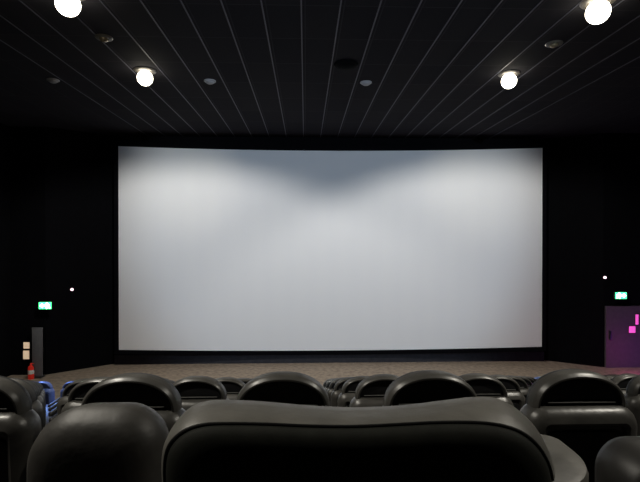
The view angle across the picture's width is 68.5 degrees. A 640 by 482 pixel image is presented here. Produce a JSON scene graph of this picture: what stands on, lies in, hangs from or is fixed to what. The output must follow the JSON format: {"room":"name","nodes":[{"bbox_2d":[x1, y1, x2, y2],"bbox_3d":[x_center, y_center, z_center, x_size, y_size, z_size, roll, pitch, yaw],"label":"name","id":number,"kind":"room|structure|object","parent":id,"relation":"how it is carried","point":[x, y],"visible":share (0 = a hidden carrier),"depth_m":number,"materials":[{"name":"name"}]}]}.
{"room":"auditorium","nodes":[
{"label":"auditorium","id":0,"kind":"room"},
{"bbox_2d":[0,123,10,376],"bbox_3d":[-9.664,0.478,5.853,0.150,8.130,18.300,0,0,-2],"label":"wall","id":1,"kind":"structure","parent":0,"point":[5,243],"depth_m":14.75,"materials":[{"name":"black fabric"}]},
{"bbox_2d":[10,127,45,374],"bbox_3d":[-9.329,0.419,15.092,1.100,8.130,0.150,0,0,-2],"label":"wall","id":2,"kind":"structure","parent":0,"point":[27,144],"depth_m":15.01,"materials":[{"name":"black paint"}]},
{"bbox_2d":[23,350,29,358],"bbox_3d":[-9.381,3.637,15.016,0.214,0.294,0.040,0,0,-2],"label":"wall sign","id":3,"kind":"object","parent":2,"relation":"attached to","point":[26,353],"visible":1,"depth_m":15.00,"materials":[{"name":"beige paper"}]},
{"bbox_2d":[23,342,29,348],"bbox_3d":[-9.371,3.334,15.015,0.214,0.224,0.040,0,0,-2],"label":"wall sign","id":4,"kind":"object","parent":2,"relation":"attached to","point":[26,345],"visible":1,"depth_m":14.99,"materials":[{"name":"beige"}]},
{"bbox_2d":[39,301,52,308],"bbox_3d":[-8.619,2.023,14.882,0.420,0.240,0.336,0,0,-2],"label":"exit sign","id":5,"kind":"object","parent":2,"relation":"attached to","point":[45,304],"visible":1,"depth_m":14.72,"materials":[{"name":"green plastic"}]},
{"bbox_2d":[45,127,115,374],"bbox_3d":[-7.995,0.414,15.769,2.140,8.130,0.150,0,0,-39],"label":"wall","id":6,"kind":"structure","parent":0,"point":[79,166],"depth_m":15.64,"materials":[{"name":"black paint"}]},
{"bbox_2d":[0,0,639,138],"bbox_3d":[1.034,-3.644,6.863,21.300,0.100,19.700,0,0,-2],"label":"ceiling","id":7,"kind":"structure","parent":0,"point":[611,103],"depth_m":9.67,"materials":[{"name":"paint"}]},
{"bbox_2d":[46,78,59,83],"bbox_3d":[-5.987,-3.580,10.538,0.270,0.074,0.270,0,0,-2],"label":"smoke detector","id":8,"kind":"object","parent":7,"relation":"attached to","point":[51,80],"visible":1,"depth_m":10.47,"materials":[{"name":"grey plastic"}]},
{"bbox_2d":[55,0,84,16],"bbox_3d":[-3.647,-3.427,6.803,0.495,0.334,0.495,0,0,-2],"label":"recessed light","id":9,"kind":"object","parent":7,"relation":"in","point":[69,8],"visible":1,"depth_m":6.72,"materials":[{"name":"grey glass"}]},
{"bbox_2d":[0,40,147,135],"bbox_3d":[-5.749,-3.606,9.076,0.022,0.012,14.550,0,0,-2],"label":"trim","id":10,"kind":"structure","parent":7,"relation":"attached to","point":[0,40],"depth_m":10.57,"materials":[{"name":"grey metal"}]},
{"bbox_2d":[0,15,164,135],"bbox_3d":[-5.149,-3.606,9.095,0.022,0.012,14.550,0,0,-2],"label":"trim","id":11,"kind":"structure","parent":7,"relation":"attached to","point":[0,15],"depth_m":9.60,"materials":[{"name":"grey metal"}]},
{"bbox_2d":[19,0,180,134],"bbox_3d":[-4.549,-3.606,9.114,0.022,0.012,14.550,0,0,-2],"label":"trim","id":12,"kind":"structure","parent":7,"relation":"attached to","point":[19,0],"depth_m":9.12,"materials":[{"name":"grey metal"}]},
{"bbox_2d":[95,34,112,41],"bbox_3d":[-3.818,-3.561,8.308,0.300,0.085,0.300,0,0,-2],"label":"recessed light","id":13,"kind":"object","parent":7,"relation":"in","point":[101,37],"visible":1,"depth_m":8.25,"materials":[{"name":"grey metal"}]},
{"bbox_2d":[76,16,200,136],"bbox_3d":[-3.950,-3.606,9.133,0.022,0.012,14.550,0,0,-2],"label":"trim","id":14,"kind":"structure","parent":7,"relation":"attached to","point":[76,16],"depth_m":9.68,"materials":[{"name":"grey metal"}]},
{"bbox_2d":[133,66,156,85],"bbox_3d":[-3.705,-3.452,9.952,0.465,0.323,0.465,0,0,-2],"label":"recessed light","id":15,"kind":"object","parent":7,"relation":"in","point":[144,76],"visible":1,"depth_m":9.85,"materials":[{"name":"grey glass"}]},
{"bbox_2d":[99,0,217,136],"bbox_3d":[-3.350,-3.607,9.152,0.022,0.012,14.550,0,0,-2],"label":"trim","id":16,"kind":"structure","parent":7,"relation":"attached to","point":[99,0],"depth_m":9.12,"materials":[{"name":"grey metal"}]},
{"bbox_2d":[139,0,234,136],"bbox_3d":[-2.750,-3.607,9.170,0.022,0.012,14.550,0,0,-2],"label":"trim","id":17,"kind":"structure","parent":7,"relation":"attached to","point":[139,0],"depth_m":9.11,"materials":[{"name":"grey metal"}]},
{"bbox_2d":[204,79,215,84],"bbox_3d":[-2.482,-3.581,10.605,0.270,0.074,0.270,0,0,-2],"label":"smoke detector","id":18,"kind":"object","parent":7,"relation":"attached to","point":[208,81],"visible":1,"depth_m":10.54,"materials":[{"name":"grey plastic"}]},
{"bbox_2d":[180,0,251,135],"bbox_3d":[-2.150,-3.607,9.189,0.022,0.012,14.550,0,0,-2],"label":"trim","id":19,"kind":"structure","parent":7,"relation":"attached to","point":[180,0],"depth_m":9.12,"materials":[{"name":"grey metal"}]},
{"bbox_2d":[220,0,268,135],"bbox_3d":[-1.551,-3.607,9.208,0.022,0.012,14.550,0,0,-2],"label":"trim","id":20,"kind":"structure","parent":7,"relation":"attached to","point":[220,0],"depth_m":9.08,"materials":[{"name":"grey metal"}]},
{"bbox_2d":[260,0,286,136],"bbox_3d":[-0.951,-3.607,9.227,0.022,0.012,14.550,0,0,-2],"label":"trim","id":21,"kind":"structure","parent":7,"relation":"attached to","point":[260,0],"depth_m":9.07,"materials":[{"name":"grey metal"}]},
{"bbox_2d":[300,0,303,136],"bbox_3d":[-0.351,-3.607,9.246,0.022,0.012,14.550,0,0,-2],"label":"trim","id":22,"kind":"structure","parent":7,"relation":"attached to","point":[300,0],"depth_m":9.07,"materials":[{"name":"grey metal"}]},
{"bbox_2d":[320,0,341,136],"bbox_3d":[0.248,-3.607,9.264,0.022,0.012,14.550,0,0,-2],"label":"trim","id":23,"kind":"structure","parent":7,"relation":"attached to","point":[341,0],"depth_m":9.10,"materials":[{"name":"grey metal"}]},
{"bbox_2d":[334,59,357,69],"bbox_3d":[0.529,-3.561,9.563,0.500,0.100,0.500,0,0,-2],"label":"ceiling speaker","id":24,"kind":"object","parent":7,"relation":"attached to","point":[343,64],"visible":1,"depth_m":9.44,"materials":[{"name":"black"}]},
{"bbox_2d":[336,62,355,69],"bbox_3d":[0.529,-3.539,9.564,0.430,0.055,0.430,0,0,-2],"label":"grille","id":25,"kind":"object","parent":24,"relation":"attached to","point":[340,65],"depth_m":9.48,"materials":[{"name":"black"}]},
{"bbox_2d":[338,0,381,135],"bbox_3d":[0.848,-3.607,9.283,0.022,0.012,14.550,0,0,-2],"label":"trim","id":26,"kind":"structure","parent":7,"relation":"attached to","point":[381,0],"depth_m":9.17,"materials":[{"name":"grey metal"}]},
{"bbox_2d":[360,80,371,85],"bbox_3d":[1.048,-3.582,10.709,0.270,0.074,0.270,0,0,-2],"label":"smoke detector","id":27,"kind":"object","parent":7,"relation":"attached to","point":[365,82],"visible":1,"depth_m":10.64,"materials":[{"name":"grey plastic"}]},
{"bbox_2d":[354,0,422,137],"bbox_3d":[1.448,-3.607,9.302,0.022,0.012,14.550,0,0,-2],"label":"trim","id":28,"kind":"structure","parent":7,"relation":"attached to","point":[421,0],"depth_m":9.20,"materials":[{"name":"grey metal"}]},
{"bbox_2d":[371,0,462,137],"bbox_3d":[2.047,-3.608,9.321,0.022,0.012,14.550,0,0,-2],"label":"trim","id":29,"kind":"structure","parent":7,"relation":"attached to","point":[461,0],"depth_m":9.15,"materials":[{"name":"grey metal"}]},
{"bbox_2d":[388,0,502,137],"bbox_3d":[2.647,-3.608,9.340,0.022,0.012,14.550,0,0,-2],"label":"trim","id":30,"kind":"structure","parent":7,"relation":"attached to","point":[501,0],"depth_m":9.07,"materials":[{"name":"grey metal"}]},
{"bbox_2d":[405,0,542,137],"bbox_3d":[3.247,-3.608,9.359,0.022,0.012,14.550,0,0,-2],"label":"trim","id":31,"kind":"structure","parent":7,"relation":"attached to","point":[541,0],"depth_m":9.27,"materials":[{"name":"grey metal"}]},
{"bbox_2d":[422,0,582,137],"bbox_3d":[3.847,-3.608,9.378,0.022,0.012,14.550,0,0,-2],"label":"trim","id":32,"kind":"structure","parent":7,"relation":"attached to","point":[582,0],"depth_m":9.15,"materials":[{"name":"grey metal"}]},
{"bbox_2d":[498,70,520,88],"bbox_3d":[4.077,-3.453,10.140,0.465,0.323,0.465,0,0,-2],"label":"recessed light","id":33,"kind":"object","parent":7,"relation":"in","point":[509,80],"visible":1,"depth_m":10.03,"materials":[{"name":"grey glass"}]},
{"bbox_2d":[439,0,623,137],"bbox_3d":[4.446,-3.608,9.396,0.022,0.012,14.550,0,0,-2],"label":"trim","id":34,"kind":"structure","parent":7,"relation":"attached to","point":[622,0],"depth_m":9.45,"materials":[{"name":"grey metal"}]},
{"bbox_2d":[456,15,639,137],"bbox_3d":[5.046,-3.608,9.415,0.022,0.012,14.550,0,0,-2],"label":"trim","id":35,"kind":"structure","parent":7,"relation":"attached to","point":[639,15],"depth_m":9.55,"materials":[{"name":"grey metal"}]},
{"bbox_2d":[545,40,562,47],"bbox_3d":[4.266,-3.562,8.568,0.300,0.085,0.300,0,0,-2],"label":"recessed light","id":36,"kind":"object","parent":7,"relation":"in","point":[555,43],"visible":1,"depth_m":8.51,"materials":[{"name":"grey metal"}]},
{"bbox_2d":[473,38,639,137],"bbox_3d":[5.646,-3.608,9.434,0.022,0.012,14.550,0,0,-2],"label":"trim","id":37,"kind":"structure","parent":7,"relation":"attached to","point":[639,38],"depth_m":10.47,"materials":[{"name":"grey metal"}]},
{"bbox_2d":[490,56,639,137],"bbox_3d":[6.245,-3.608,9.453,0.022,0.012,14.550,0,0,-2],"label":"trim","id":38,"kind":"structure","parent":7,"relation":"attached to","point":[639,56],"depth_m":11.36,"materials":[{"name":"grey metal"}]},
{"bbox_2d":[579,0,615,23],"bbox_3d":[4.164,-3.429,7.040,0.495,0.334,0.495,0,0,-2],"label":"recessed light","id":39,"kind":"object","parent":7,"relation":"in","point":[597,11],"visible":1,"depth_m":6.96,"materials":[{"name":"grey glass"}]},
{"bbox_2d":[8,360,639,399],"bbox_3d":[0.833,4.295,13.310,21.300,0.001,6.700,0,0,-2],"label":"floor","id":40,"kind":"structure","parent":0,"point":[321,372],"depth_m":15.54,"materials":[{"name":"carpet"}]},
{"bbox_2d":[28,363,34,379],"bbox_3d":[-8.978,4.041,14.601,0.175,0.492,0.175,0,1,44],"label":"fire extinguisher","id":41,"kind":"object","parent":40,"relation":"on","point":[31,368],"visible":1,"depth_m":14.54,"materials":[{"name":"red metal"}]},
{"bbox_2d":[32,328,44,377],"bbox_3d":[-8.883,3.505,14.776,0.354,1.561,0.250,0,0,-2],"label":"partition panel","id":42,"kind":"object","parent":40,"relation":"on","point":[37,333],"visible":0.93,"depth_m":14.75,"materials":[{"name":"grey laminate"}]},
{"bbox_2d":[116,136,542,146],"bbox_3d":[0.426,0.408,16.700,15.100,8.130,0.150,0,0,-2],"label":"wall","id":43,"kind":"structure","parent":0,"point":[240,141],"depth_m":16.59,"materials":[{"name":"black fabric"}]},
{"bbox_2d":[114,351,543,364],"bbox_3d":[0.430,4.109,16.573,15.100,0.330,0.150,0,0,-2],"label":"baseboard","id":44,"kind":"structure","parent":43,"relation":"attached to","point":[119,359],"depth_m":16.49,"materials":[{"name":"wood"}]},
{"bbox_2d":[114,142,546,354],"bbox_3d":[0.448,0.301,16.307,14.740,7.310,0.605,0,0,-2],"label":"projection screen","id":45,"kind":"object","parent":43,"relation":"attached to","point":[219,249],"visible":1,"depth_m":16.30,"materials":[{"name":"fabric"}]},
{"bbox_2d":[543,133,603,366],"bbox_3d":[8.818,0.410,16.451,1.870,8.130,0.150,0,0,31],"label":"wall","id":46,"kind":"structure","parent":0,"point":[574,247],"depth_m":16.34,"materials":[{"name":"black paint"}]},
{"bbox_2d":[603,133,639,366],"bbox_3d":[10.492,0.413,16.015,1.820,8.130,0.150,0,0,-2],"label":"wall","id":47,"kind":"structure","parent":0,"point":[621,156],"depth_m":15.92,"materials":[{"name":"black paint"}]},
{"bbox_2d":[613,291,626,298],"bbox_3d":[9.991,1.812,15.765,0.420,0.240,0.336,0,0,-2],"label":"exit sign","id":48,"kind":"object","parent":47,"relation":"attached to","point":[616,295],"visible":1,"depth_m":15.60,"materials":[{"name":"green plastic"}]},
{"bbox_2d":[605,306,639,367],"bbox_3d":[10.507,3.239,15.889,1.720,2.080,0.140,0,0,-2],"label":"door","id":49,"kind":"structure","parent":47,"relation":"in","point":[622,348],"depth_m":15.87,"materials":[{"name":"paint"}]},
{"bbox_2d":[628,326,635,332],"bbox_3d":[10.527,2.986,15.858,0.244,0.244,0.040,0,0,-2],"label":"wall sign","id":50,"kind":"object","parent":49,"relation":"attached to","point":[631,329],"visible":1,"depth_m":15.84,"materials":[{"name":"pink"}]},
{"bbox_2d":[635,314,638,324],"bbox_3d":[10.691,2.649,15.861,0.124,0.364,0.040,0,0,-2],"label":"wall sign","id":51,"kind":"object","parent":49,"relation":"attached to","point":[636,315],"visible":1,"depth_m":15.85,"materials":[{"name":"pink"}]},
{"bbox_3d":[1.118,2.695,4.225,21.300,3.516,14.340,0,0,-2],"label":"floor","id":52,"kind":"structure","parent":0,"visible":0},
{"bbox_2d":[0,376,41,481],"bbox_3d":[-1.469,1.133,2.259,0.646,1.120,0.687,0,0,-2],"label":"seat","id":53,"kind":"object","parent":52,"relation":"on","point":[20,425],"visible":0.68,"depth_m":1.96,"materials":[{"name":"black leather"}]},
{"bbox_2d":[8,377,43,428],"bbox_3d":[-2.156,1.491,3.440,0.646,1.120,0.687,0,0,-2],"label":"seat","id":54,"kind":"object","parent":52,"relation":"on","point":[37,406],"visible":0.17,"depth_m":3.20,"materials":[{"name":"black leather"}]},
{"bbox_2d":[22,379,45,426],"bbox_3d":[-2.844,1.849,4.621,0.646,1.120,0.687,0,0,-2],"label":"seat","id":55,"kind":"object","parent":52,"relation":"on","point":[39,397],"visible":0.12,"depth_m":4.39,"materials":[{"name":"black leather"}]},
{"bbox_2d":[28,380,56,424],"bbox_3d":[-3.531,2.206,5.803,0.646,1.120,0.687,0,0,-2],"label":"seat","id":56,"kind":"object","parent":52,"relation":"on","point":[47,419],"visible":0.09,"depth_m":5.63,"materials":[{"name":"black plastic"}]},
{"bbox_2d":[33,381,56,416],"bbox_3d":[-4.218,2.564,6.984,0.646,1.120,0.687,0,0,-2],"label":"seat","id":57,"kind":"object","parent":52,"relation":"on","point":[54,411],"visible":0.12,"depth_m":6.83,"materials":[{"name":"black plastic"}]},
{"bbox_2d":[35,381,57,410],"bbox_3d":[-4.906,2.921,8.165,0.646,1.120,0.687,0,0,-2],"label":"seat","id":58,"kind":"object","parent":52,"relation":"on","point":[52,407],"visible":0.06,"depth_m":8.03,"materials":[{"name":"black plastic"}]},
{"bbox_2d":[39,381,54,403],"bbox_3d":[-6.081,3.637,10.534,0.646,1.120,0.687,0,0,-2],"label":"seat","id":59,"kind":"object","parent":52,"relation":"on","point":[49,391],"visible":0.23,"depth_m":10.24,"materials":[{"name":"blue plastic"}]},
{"bbox_2d":[38,382,61,406],"bbox_3d":[-5.593,3.279,9.347,0.646,1.120,0.687,0,0,-2],"label":"seat","id":60,"kind":"object","parent":52,"relation":"on","point":[57,400],"visible":0.06,"depth_m":9.30,"materials":[{"name":"black plastic"}]},
{"bbox_2d":[60,381,72,396],"bbox_3d":[-5.431,3.636,10.555,0.646,1.120,0.687,0,0,-2],"label":"seat","id":61,"kind":"object","parent":52,"relation":"on","point":[67,383],"visible":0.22,"depth_m":10.25,"materials":[{"name":"blue plastic"}]},
{"bbox_2d":[57,378,88,415],"bbox_3d":[-2.194,1.849,4.642,0.646,1.120,0.687,0,0,-2],"label":"seat","id":62,"kind":"object","parent":52,"relation":"on","point":[62,401],"visible":0.15,"depth_m":4.33,"materials":[{"name":"black leather"}]},
{"bbox_2d":[61,377,108,412],"bbox_3d":[-1.507,1.491,3.461,0.646,1.120,0.687,0,0,-2],"label":"seat","id":63,"kind":"object","parent":52,"relation":"on","point":[77,394],"visible":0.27,"depth_m":3.16,"materials":[{"name":"black leather"}]},
{"bbox_2d":[27,402,168,481],"bbox_3d":[-0.599,0.883,1.397,0.360,0.874,0.422,0,0,-2],"label":"seat","id":64,"kind":"object","parent":52,"relation":"on","point":[100,441],"visible":0.96,"depth_m":1.20,"materials":[{"name":"leather"}]},
{"bbox_2d":[81,373,185,431],"bbox_3d":[-0.819,1.133,2.279,0.646,1.120,0.687,0,0,-2],"label":"seat","id":65,"kind":"object","parent":52,"relation":"on","point":[156,392],"visible":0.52,"depth_m":1.99,"materials":[{"name":"black leather"}]},
{"bbox_2d":[173,376,228,409],"bbox_3d":[-0.857,1.491,3.481,0.646,1.120,0.687,0,0,-2],"label":"seat","id":66,"kind":"object","parent":52,"relation":"on","point":[193,390],"visible":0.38,"depth_m":3.19,"materials":[{"name":"black leather"}]},
{"bbox_2d":[216,377,244,399],"bbox_3d":[-0.895,1.848,4.683,0.646,1.120,0.687,0,0,-2],"label":"seat","id":67,"kind":"object","parent":52,"relation":"on","point":[233,386],"visible":0.12,"depth_m":4.39,"materials":[{"name":"black leather"}]},
{"bbox_2d":[237,378,251,383],"bbox_3d":[-0.932,2.206,5.884,0.646,1.120,0.687,0,0,-2],"label":"seat","id":68,"kind":"object","parent":52,"relation":"on","point":[245,380],"visible":0.02,"depth_m":5.60,"materials":[{"name":"black leather"}]},
{"bbox_2d":[236,371,329,405],"bbox_3d":[-0.170,1.133,2.300,0.646,1.120,0.687,0,0,-2],"label":"seat","id":69,"kind":"object","parent":52,"relation":"on","point":[288,387],"visible":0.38,"depth_m":2.01,"materials":[{"name":"black leather"}]},
{"bbox_2d":[325,378,335,390],"bbox_3d":[0.292,2.920,8.329,0.646,1.120,0.687,0,0,-2],"label":"seat","id":70,"kind":"object","parent":52,"relation":"on","point":[330,380],"visible":0.16,"depth_m":8.04,"materials":[{"name":"black leather"}]},
{"bbox_2d":[327,378,341,405],"bbox_3d":[0.329,2.563,7.127,0.646,1.120,0.687,0,0,-2],"label":"seat","id":71,"kind":"object","parent":52,"relation":"on","point":[332,384],"visible":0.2,"depth_m":6.82,"materials":[{"name":"black leather"}]},
{"bbox_2d":[331,377,351,406],"bbox_3d":[0.367,2.205,5.925,0.646,1.120,0.687,0,0,-2],"label":"seat","id":72,"kind":"object","parent":52,"relation":"on","point":[338,386],"visible":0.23,"depth_m":5.62,"materials":[{"name":"black leather"}]},
{"bbox_2d":[337,376,368,406],"bbox_3d":[0.405,1.848,4.723,0.646,1.120,0.687,0,0,-2],"label":"seat","id":73,"kind":"object","parent":52,"relation":"on","point":[349,387],"visible":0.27,"depth_m":4.42,"materials":[{"name":"black leather"}]},
{"bbox_2d":[349,374,398,406],"bbox_3d":[0.442,1.490,3.522,0.646,1.120,0.687,0,0,-2],"label":"seat","id":74,"kind":"object","parent":52,"relation":"on","point":[370,392],"visible":0.23,"depth_m":3.23,"materials":[{"name":"black leather"}]},
{"bbox_2d":[161,397,588,481],"bbox_3d":[0.110,0.820,1.169,0.853,1.003,0.692,0,0,-2],"label":"seat","id":75,"kind":"object","parent":52,"relation":"on","point":[467,439],"visible":1,"depth_m":0.83,"materials":[{"name":"leather"}]},
{"bbox_2d":[383,370,476,405],"bbox_3d":[0.480,1.133,2.320,0.646,1.120,0.687,0,0,-2],"label":"seat","id":76,"kind":"object","parent":52,"relation":"on","point":[422,386],"visible":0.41,"depth_m":2.03,"materials":[{"name":"black leather"}]},
{"bbox_2d":[459,373,513,405],"bbox_3d":[1.092,1.490,3.542,0.646,1.120,0.687,0,0,-2],"label":"seat","id":77,"kind":"object","parent":52,"relation":"on","point":[484,385],"visible":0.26,"depth_m":3.25,"materials":[{"name":"black leather"}]},
{"bbox_2d":[490,375,524,410],"bbox_3d":[1.704,1.848,4.764,0.646,1.120,0.687,0,0,-2],"label":"seat","id":78,"kind":"object","parent":52,"relation":"on","point":[513,389],"visible":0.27,"depth_m":4.46,"materials":[{"name":"black leather"}]},
{"bbox_2d":[507,375,528,403],"bbox_3d":[2.316,2.205,5.987,0.646,1.120,0.687,0,0,-2],"label":"seat","id":79,"kind":"object","parent":52,"relation":"on","point":[523,385],"visible":0.16,"depth_m":5.69,"materials":[{"name":"black leather"}]},
{"bbox_2d":[517,376,531,389],"bbox_3d":[2.928,2.562,7.209,0.646,1.120,0.687,0,0,-2],"label":"seat","id":80,"kind":"object","parent":52,"relation":"on","point":[529,383],"visible":0.12,"depth_m":6.92,"materials":[{"name":"black leather"}]},
{"bbox_2d":[520,369,637,481],"bbox_3d":[1.130,1.133,2.341,0.646,1.120,0.687,0,0,-2],"label":"seat","id":81,"kind":"object","parent":52,"relation":"on","point":[582,409],"visible":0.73,"depth_m":2.02,"materials":[{"name":"black leather"}]},
{"bbox_2d":[605,374,616,379],"bbox_3d":[3.615,2.205,6.027,0.646,1.120,0.687,0,0,-2],"label":"seat","id":82,"kind":"object","parent":52,"relation":"on","point":[611,376],"visible":0.06,"depth_m":5.75,"materials":[{"name":"black leather"}]},
{"bbox_2d":[595,436,639,481],"bbox_3d":[0.979,0.936,1.399,0.395,0.767,0.438,0,0,-2],"label":"seat","id":83,"kind":"object","parent":52,"relation":"on","point":[618,460],"visible":1,"depth_m":1.28,"materials":[{"name":"leather"}]},
{"bbox_2d":[611,373,637,394],"bbox_3d":[3.003,1.847,4.805,0.646,1.120,0.687,0,0,-2],"label":"seat","id":84,"kind":"object","parent":52,"relation":"on","point":[622,380],"visible":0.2,"depth_m":4.51,"materials":[{"name":"black leather"}]},
{"bbox_2d":[624,374,639,435],"bbox_3d":[2.391,1.490,3.583,0.646,1.120,0.687,0,0,-2],"label":"seat","id":85,"kind":"object","parent":52,"relation":"on","point":[632,396],"visible":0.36,"depth_m":3.28,"materials":[{"name":"black leather"}]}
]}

